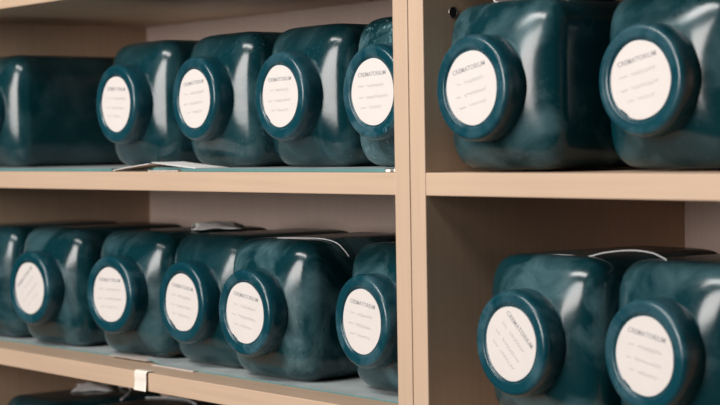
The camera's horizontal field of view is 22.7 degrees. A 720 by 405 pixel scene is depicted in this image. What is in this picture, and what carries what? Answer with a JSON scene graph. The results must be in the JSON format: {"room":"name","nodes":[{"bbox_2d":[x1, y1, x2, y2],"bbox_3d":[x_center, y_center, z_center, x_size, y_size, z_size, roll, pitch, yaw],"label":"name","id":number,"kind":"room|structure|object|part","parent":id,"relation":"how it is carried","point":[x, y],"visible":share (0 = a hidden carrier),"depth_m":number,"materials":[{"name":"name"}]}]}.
{"room":"crematorium storage room","nodes":[
{"label":"crematorium storage room","id":0,"kind":"room"},
{"bbox_3d":[-1.304,1.357,0.359,4.500,0.050,6.000,-2,2,-39],"label":"floor","id":1,"kind":"structure","parent":0,"visible":0},
{"bbox_2d":[0,0,413,404],"bbox_3d":[-0.112,0.314,1.864,0.309,1.900,0.886,-2,2,-39],"label":"shelving unit","id":2,"kind":"object","parent":1,"relation":"on","point":[380,202],"visible":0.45,"depth_m":1.94,"materials":[{"name":"beige wood"}]},
{"bbox_3d":[-0.384,0.308,2.202,0.309,1.900,0.018,-2,2,-39],"label":"panel","id":3,"kind":"part","parent":2,"relation":"part of","materials":[{"name":"beige wood"}]},
{"bbox_2d":[0,164,152,170],"bbox_3d":[-0.262,-0.040,2.025,0.280,0.003,0.396,-2,2,-39],"label":"sheet","id":4,"kind":"object","parent":2,"relation":"on","point":[99,167],"visible":0.41,"depth_m":1.91,"materials":[{"name":"teal paper"}]},
{"bbox_2d":[0,55,123,166],"bbox_3d":[-0.373,-0.107,2.111,0.182,0.129,0.122,-2,2,-39],"label":"urn","id":5,"kind":"object","parent":4,"relation":"on","point":[48,111],"visible":0.81,"depth_m":2.05,"materials":[{"name":"teal plastic"}]},
{"bbox_3d":[-0.437,-0.104,2.061,0.021,0.081,0.081,-2,2,-39],"label":"lid","id":6,"kind":"part","parent":5,"relation":"part of","materials":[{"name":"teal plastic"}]},
{"bbox_2d":[96,40,202,166],"bbox_3d":[-0.176,-0.102,1.865,0.182,0.129,0.122,-2,2,-38],"label":"urn","id":7,"kind":"object","parent":4,"relation":"on","point":[134,100],"visible":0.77,"depth_m":1.79,"materials":[{"name":"teal plastic"}]},
{"bbox_3d":[-0.240,-0.100,1.816,0.021,0.081,0.081,-2,2,-38],"label":"lid","id":8,"kind":"part","parent":7,"relation":"part of","materials":[{"name":"teal plastic"}]},
{"bbox_2d":[8,385,161,404],"bbox_3d":[-0.327,0.284,2.061,0.182,0.129,0.122,-2,2,-40],"label":"urn","id":9,"kind":"object","parent":2,"relation":"on","point":[60,397],"visible":0.72,"depth_m":2.04,"materials":[{"name":"teal plastic"}]},
{"bbox_2d":[73,382,114,390],"bbox_3d":[-0.311,0.213,2.099,0.050,0.008,0.060,-1,2,-4],"label":"crumpled paper","id":10,"kind":"object","parent":9,"relation":"on","point":[87,386],"visible":0.86,"depth_m":2.08,"materials":[{"name":"white paper"}]},
{"bbox_2d":[118,386,130,400],"bbox_3d":[-0.271,0.218,2.063,0.014,0.011,0.077,-1,2,-9],"label":"cord","id":11,"kind":"object","parent":9,"relation":"on","point":[129,392],"visible":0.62,"depth_m":2.04,"materials":[{"name":"white plastic"}]},
{"bbox_2d":[0,335,186,358],"bbox_3d":[-0.249,0.154,2.040,0.254,0.001,0.396,-2,2,-39],"label":"sheet","id":12,"kind":"object","parent":2,"relation":"on","point":[105,349],"visible":0.12,"depth_m":1.95,"materials":[{"name":"paper"}]},
{"bbox_2d":[0,220,116,336],"bbox_3d":[-0.380,0.088,2.110,0.182,0.129,0.122,-2,2,-39],"label":"urn","id":13,"kind":"object","parent":12,"relation":"on","point":[13,236],"visible":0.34,"depth_m":2.03,"materials":[{"name":"teal plastic"}]},
{"bbox_2d":[10,222,181,345],"bbox_3d":[-0.294,0.090,2.009,0.182,0.129,0.122,-3,2,-43],"label":"urn","id":14,"kind":"object","parent":12,"relation":"on","point":[49,280],"visible":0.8,"depth_m":1.94,"materials":[{"name":"teal plastic"}]},
{"bbox_3d":[-0.353,0.093,1.954,0.021,0.081,0.081,-3,2,-43],"label":"lid","id":15,"kind":"part","parent":14,"relation":"part of","materials":[{"name":"teal plastic"}]},
{"bbox_2d":[87,226,266,356],"bbox_3d":[-0.191,0.092,1.892,0.182,0.129,0.122,-3,3,-44],"label":"urn","id":16,"kind":"object","parent":12,"relation":"on","point":[123,287],"visible":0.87,"depth_m":1.82,"materials":[{"name":"teal plastic"}]},
{"bbox_3d":[-0.250,0.094,1.836,0.021,0.081,0.081,-3,3,-44],"label":"lid","id":17,"kind":"part","parent":16,"relation":"part of","materials":[{"name":"teal plastic"}]},
{"bbox_2d":[191,221,243,229],"bbox_3d":[-0.151,0.024,1.890,0.056,0.007,0.077,-1,2,-4],"label":"crumpled paper","id":18,"kind":"object","parent":16,"relation":"on","point":[215,224],"visible":1,"depth_m":1.87,"materials":[{"name":"white paper"}]},
{"bbox_2d":[110,354,153,360],"bbox_3d":[-0.227,0.159,1.833,0.022,0.001,0.077,-2,2,-39],"label":"slip","id":19,"kind":"object","parent":2,"relation":"on","point":[131,356],"visible":0.94,"depth_m":1.84,"materials":[{"name":"white paper"}]},
{"bbox_2d":[113,163,167,170],"bbox_3d":[-0.210,-0.035,1.765,0.037,0.007,0.068,-2,2,-39],"label":"slip","id":20,"kind":"object","parent":2,"relation":"on","point":[150,165],"visible":0.85,"depth_m":1.77,"materials":[{"name":"white paper"}]},
{"bbox_2d":[134,369,153,391],"bbox_3d":[-0.209,0.172,1.733,0.011,0.020,0.022,-2,2,-39],"label":"tag","id":21,"kind":"object","parent":2,"relation":"attached to","point":[140,382],"visible":1,"depth_m":1.73,"materials":[{"name":"beige plastic"}]},
{"bbox_2d":[104,396,220,404],"bbox_3d":[-0.237,0.286,1.956,0.182,0.129,0.122,-2,2,-41],"label":"urn","id":22,"kind":"object","parent":2,"relation":"on","point":[154,401],"visible":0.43,"depth_m":1.97,"materials":[{"name":"teal plastic"}]},
{"bbox_2d":[146,397,196,404],"bbox_3d":[-0.203,0.219,1.987,0.089,0.002,0.019,1,3,45],"label":"cord","id":23,"kind":"object","parent":22,"relation":"on","point":[146,397],"visible":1,"depth_m":2.00,"materials":[{"name":"white plastic"}]},
{"bbox_2d":[148,170,181,171],"bbox_3d":[-0.179,-0.030,1.711,0.024,0.001,0.051,-2,2,-39],"label":"slip","id":24,"kind":"object","parent":2,"relation":"on","point":[148,170],"visible":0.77,"depth_m":1.70,"materials":[{"name":"white paper"}]},
{"bbox_2d":[153,167,186,169],"bbox_3d":[-0.079,-0.037,1.835,0.232,0.003,0.128,-2,2,-39],"label":"sheet","id":25,"kind":"object","parent":2,"relation":"on","point":[156,168],"visible":0.05,"depth_m":1.79,"materials":[{"name":"teal paper"}]},
{"bbox_2d":[173,31,291,166],"bbox_3d":[-0.086,-0.100,1.757,0.182,0.129,0.122,-2,2,-36],"label":"urn","id":26,"kind":"object","parent":25,"relation":"on","point":[214,91],"visible":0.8,"depth_m":1.69,"materials":[{"name":"teal plastic"}]},
{"bbox_3d":[-0.151,-0.099,1.709,0.021,0.081,0.081,-2,2,-36],"label":"lid","id":27,"kind":"part","parent":26,"relation":"part of","materials":[{"name":"teal plastic"}]},
{"bbox_2d":[152,364,196,371],"bbox_3d":[-0.182,0.162,1.753,0.004,0.001,0.075,-2,2,-39],"label":"slip","id":28,"kind":"object","parent":2,"relation":"on","point":[164,366],"visible":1,"depth_m":1.75,"materials":[{"name":"white paper"}]},
{"bbox_2d":[151,162,227,167],"bbox_3d":[-0.162,-0.036,1.705,0.037,0.006,0.076,-2,2,-39],"label":"slip","id":29,"kind":"object","parent":2,"relation":"on","point":[180,164],"visible":1,"depth_m":1.70,"materials":[{"name":"white paper"}]},
{"bbox_3d":[-0.123,-0.219,1.845,0.303,0.018,0.850,-2,2,-39],"label":"shelf","id":30,"kind":"part","parent":2,"relation":"part of","materials":[{"name":"beige wood"}]},
{"bbox_3d":[-0.120,-0.026,1.851,0.303,0.018,0.850,-2,2,-39],"label":"shelf","id":31,"kind":"part","parent":2,"relation":"part of","materials":[{"name":"beige wood"}]},
{"bbox_3d":[-0.117,0.167,1.858,0.303,0.018,0.850,-2,2,-39],"label":"shelf","id":32,"kind":"part","parent":2,"relation":"part of","materials":[{"name":"beige wood"}]},
{"bbox_3d":[0.006,0.309,1.959,0.006,1.900,0.850,-2,2,-39],"label":"panel","id":33,"kind":"part","parent":2,"relation":"part of","materials":[{"name":"beige wood"}]},
{"bbox_2d":[147,358,398,402],"bbox_3d":[0.011,0.158,1.718,0.252,0.006,0.429,-2,2,-39],"label":"sheet","id":34,"kind":"object","parent":2,"relation":"on","point":[353,385],"visible":0.16,"depth_m":1.63,"materials":[{"name":"paper"}]},
{"bbox_2d":[159,228,348,367],"bbox_3d":[-0.103,0.094,1.793,0.182,0.129,0.122,-2,2,-39],"label":"urn","id":35,"kind":"object","parent":34,"relation":"on","point":[191,288],"visible":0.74,"depth_m":1.73,"materials":[{"name":"teal plastic"}]},
{"bbox_3d":[-0.166,0.097,1.742,0.021,0.081,0.081,-2,2,-39],"label":"lid","id":36,"kind":"part","parent":35,"relation":"part of","materials":[{"name":"teal plastic"}]},
{"bbox_2d":[219,232,395,380],"bbox_3d":[-0.037,0.096,1.688,0.182,0.129,0.122,-2,2,-41],"label":"urn","id":37,"kind":"object","parent":34,"relation":"on","point":[277,306],"visible":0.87,"depth_m":1.62,"materials":[{"name":"teal plastic"}]},
{"bbox_3d":[-0.098,0.100,1.635,0.021,0.081,0.081,-2,2,-41],"label":"lid","id":38,"kind":"part","parent":37,"relation":"part of","materials":[{"name":"teal plastic"}]},
{"bbox_2d":[277,237,348,256],"bbox_3d":[-0.045,0.041,1.647,0.080,0.017,0.007,0,2,32],"label":"cord","id":39,"kind":"object","parent":37,"relation":"on","point":[277,237],"visible":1,"depth_m":1.64,"materials":[{"name":"white plastic"}]},
{"bbox_2d":[336,241,397,391],"bbox_3d":[0.075,0.098,1.572,0.182,0.129,0.122,-2,2,-35],"label":"urn","id":40,"kind":"object","parent":34,"relation":"on","point":[366,307],"visible":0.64,"depth_m":1.52,"materials":[{"name":"teal plastic"}]},
{"bbox_3d":[0.009,0.101,1.526,0.021,0.081,0.081,-2,2,-35],"label":"lid","id":41,"kind":"part","parent":40,"relation":"part of","materials":[{"name":"teal plastic"}]},
{"bbox_2d":[182,166,394,171],"bbox_3d":[0.035,-0.033,1.654,0.282,0.003,0.295,-2,2,-39],"label":"sheet","id":42,"kind":"object","parent":2,"relation":"on","point":[272,168],"visible":0.36,"depth_m":1.57,"materials":[{"name":"teal paper"}]},
{"bbox_2d":[256,23,379,166],"bbox_3d":[0.000,-0.099,1.663,0.182,0.129,0.122,-2,2,-37],"label":"urn","id":43,"kind":"object","parent":42,"relation":"on","point":[300,105],"visible":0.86,"depth_m":1.59,"materials":[{"name":"teal plastic"}]},
{"bbox_3d":[-0.065,-0.096,1.615,0.021,0.081,0.081,-2,2,-37],"label":"lid","id":44,"kind":"part","parent":43,"relation":"part of","materials":[{"name":"teal plastic"}]},
{"bbox_2d":[343,16,394,166],"bbox_3d":[0.081,-0.096,1.546,0.182,0.129,0.122,-2,2,-38],"label":"urn","id":45,"kind":"object","parent":42,"relation":"on","point":[368,90],"visible":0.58,"depth_m":1.50,"materials":[{"name":"teal plastic"}]},
{"bbox_3d":[0.017,-0.092,1.496,0.021,0.081,0.081,-2,2,-38],"label":"lid","id":46,"kind":"part","parent":45,"relation":"part of","materials":[{"name":"teal plastic"}]},
{"bbox_3d":[0.159,0.321,1.526,0.309,1.900,0.018,-2,2,-39],"label":"panel","id":47,"kind":"part","parent":2,"relation":"part of","materials":[{"name":"beige wood"}]},
{"bbox_2d":[408,0,719,404],"bbox_3d":[0.448,0.328,1.165,0.309,1.900,0.904,-2,2,-39],"label":"shelving unit","id":48,"kind":"object","parent":1,"relation":"on","point":[466,220],"visible":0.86,"depth_m":1.41,"materials":[{"name":"wood"}]},
{"bbox_2d":[449,6,457,17],"bbox_3d":[0.073,-0.150,1.412,0.009,0.009,0.001,-2,2,-39],"label":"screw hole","id":49,"kind":"object","parent":48,"relation":"attached to","point":[453,10],"depth_m":1.41,"materials":[{"name":"metal"}]},
{"bbox_2d":[437,0,632,169],"bbox_3d":[0.153,-0.091,1.395,0.182,0.129,0.122,-2,2,-38],"label":"urn","id":50,"kind":"object","parent":48,"relation":"on","point":[518,80],"visible":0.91,"depth_m":1.33,"materials":[{"name":"teal plastic"}]},
{"bbox_3d":[0.090,-0.086,1.345,0.021,0.081,0.081,-2,2,-38],"label":"lid","id":51,"kind":"part","parent":50,"relation":"part of","materials":[{"name":"teal plastic"}]},
{"bbox_2d":[493,0,616,1],"bbox_3d":[0.158,-0.161,1.399,0.070,0.010,0.088,-2,2,-39],"label":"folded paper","id":52,"kind":"object","parent":50,"relation":"on","point":[493,0],"visible":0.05,"depth_m":1.41,"materials":[{"name":"white paper"}]},
{"bbox_3d":[0.441,-0.013,1.153,0.303,0.018,0.868,-2,2,-39],"label":"shelf","id":53,"kind":"part","parent":48,"relation":"part of","materials":[{"name":"beige wood"}]},
{"bbox_2d":[477,246,717,404],"bbox_3d":[0.185,0.102,1.388,0.182,0.129,0.122,-2,2,-36],"label":"urn","id":54,"kind":"object","parent":48,"relation":"on","point":[543,328],"visible":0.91,"depth_m":1.32,"materials":[{"name":"teal plastic"}]},
{"bbox_3d":[0.119,0.105,1.340,0.021,0.081,0.081,-2,2,-36],"label":"lid","id":55,"kind":"part","parent":54,"relation":"part of","materials":[{"name":"teal plastic"}]},
{"bbox_2d":[554,250,666,259],"bbox_3d":[0.184,0.038,1.329,0.016,0.006,0.122,-3,2,-43],"label":"cord","id":56,"kind":"object","parent":54,"relation":"on","point":[617,250],"visible":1,"depth_m":1.32,"materials":[{"name":"white plastic"}]},
{"bbox_2d":[599,0,719,168],"bbox_3d":[0.266,-0.090,1.318,0.182,0.129,0.122,-2,2,-39],"label":"urn","id":57,"kind":"object","parent":48,"relation":"on","point":[659,75],"visible":1,"depth_m":1.25,"materials":[{"name":"teal plastic"}]},
{"bbox_3d":[0.204,-0.087,1.266,0.021,0.081,0.081,-2,2,-39],"label":"lid","id":58,"kind":"part","parent":57,"relation":"part of","materials":[{"name":"teal plastic"}]},
{"bbox_2d":[605,254,719,404],"bbox_3d":[0.270,0.104,1.297,0.182,0.129,0.122,-2,2,-36],"label":"urn","id":59,"kind":"object","parent":48,"relation":"on","point":[662,345],"visible":1,"depth_m":1.24,"materials":[{"name":"teal plastic"}]},
{"bbox_3d":[0.205,0.106,1.250,0.021,0.081,0.081,-2,2,-36],"label":"lid","id":60,"kind":"part","parent":59,"relation":"part of","materials":[{"name":"teal plastic"}]},
{"bbox_3d":[0.567,0.323,1.260,0.006,1.900,0.868,-2,2,-39],"label":"panel","id":61,"kind":"part","parent":48,"relation":"part of","materials":[{"name":"beige wood"}]}
]}

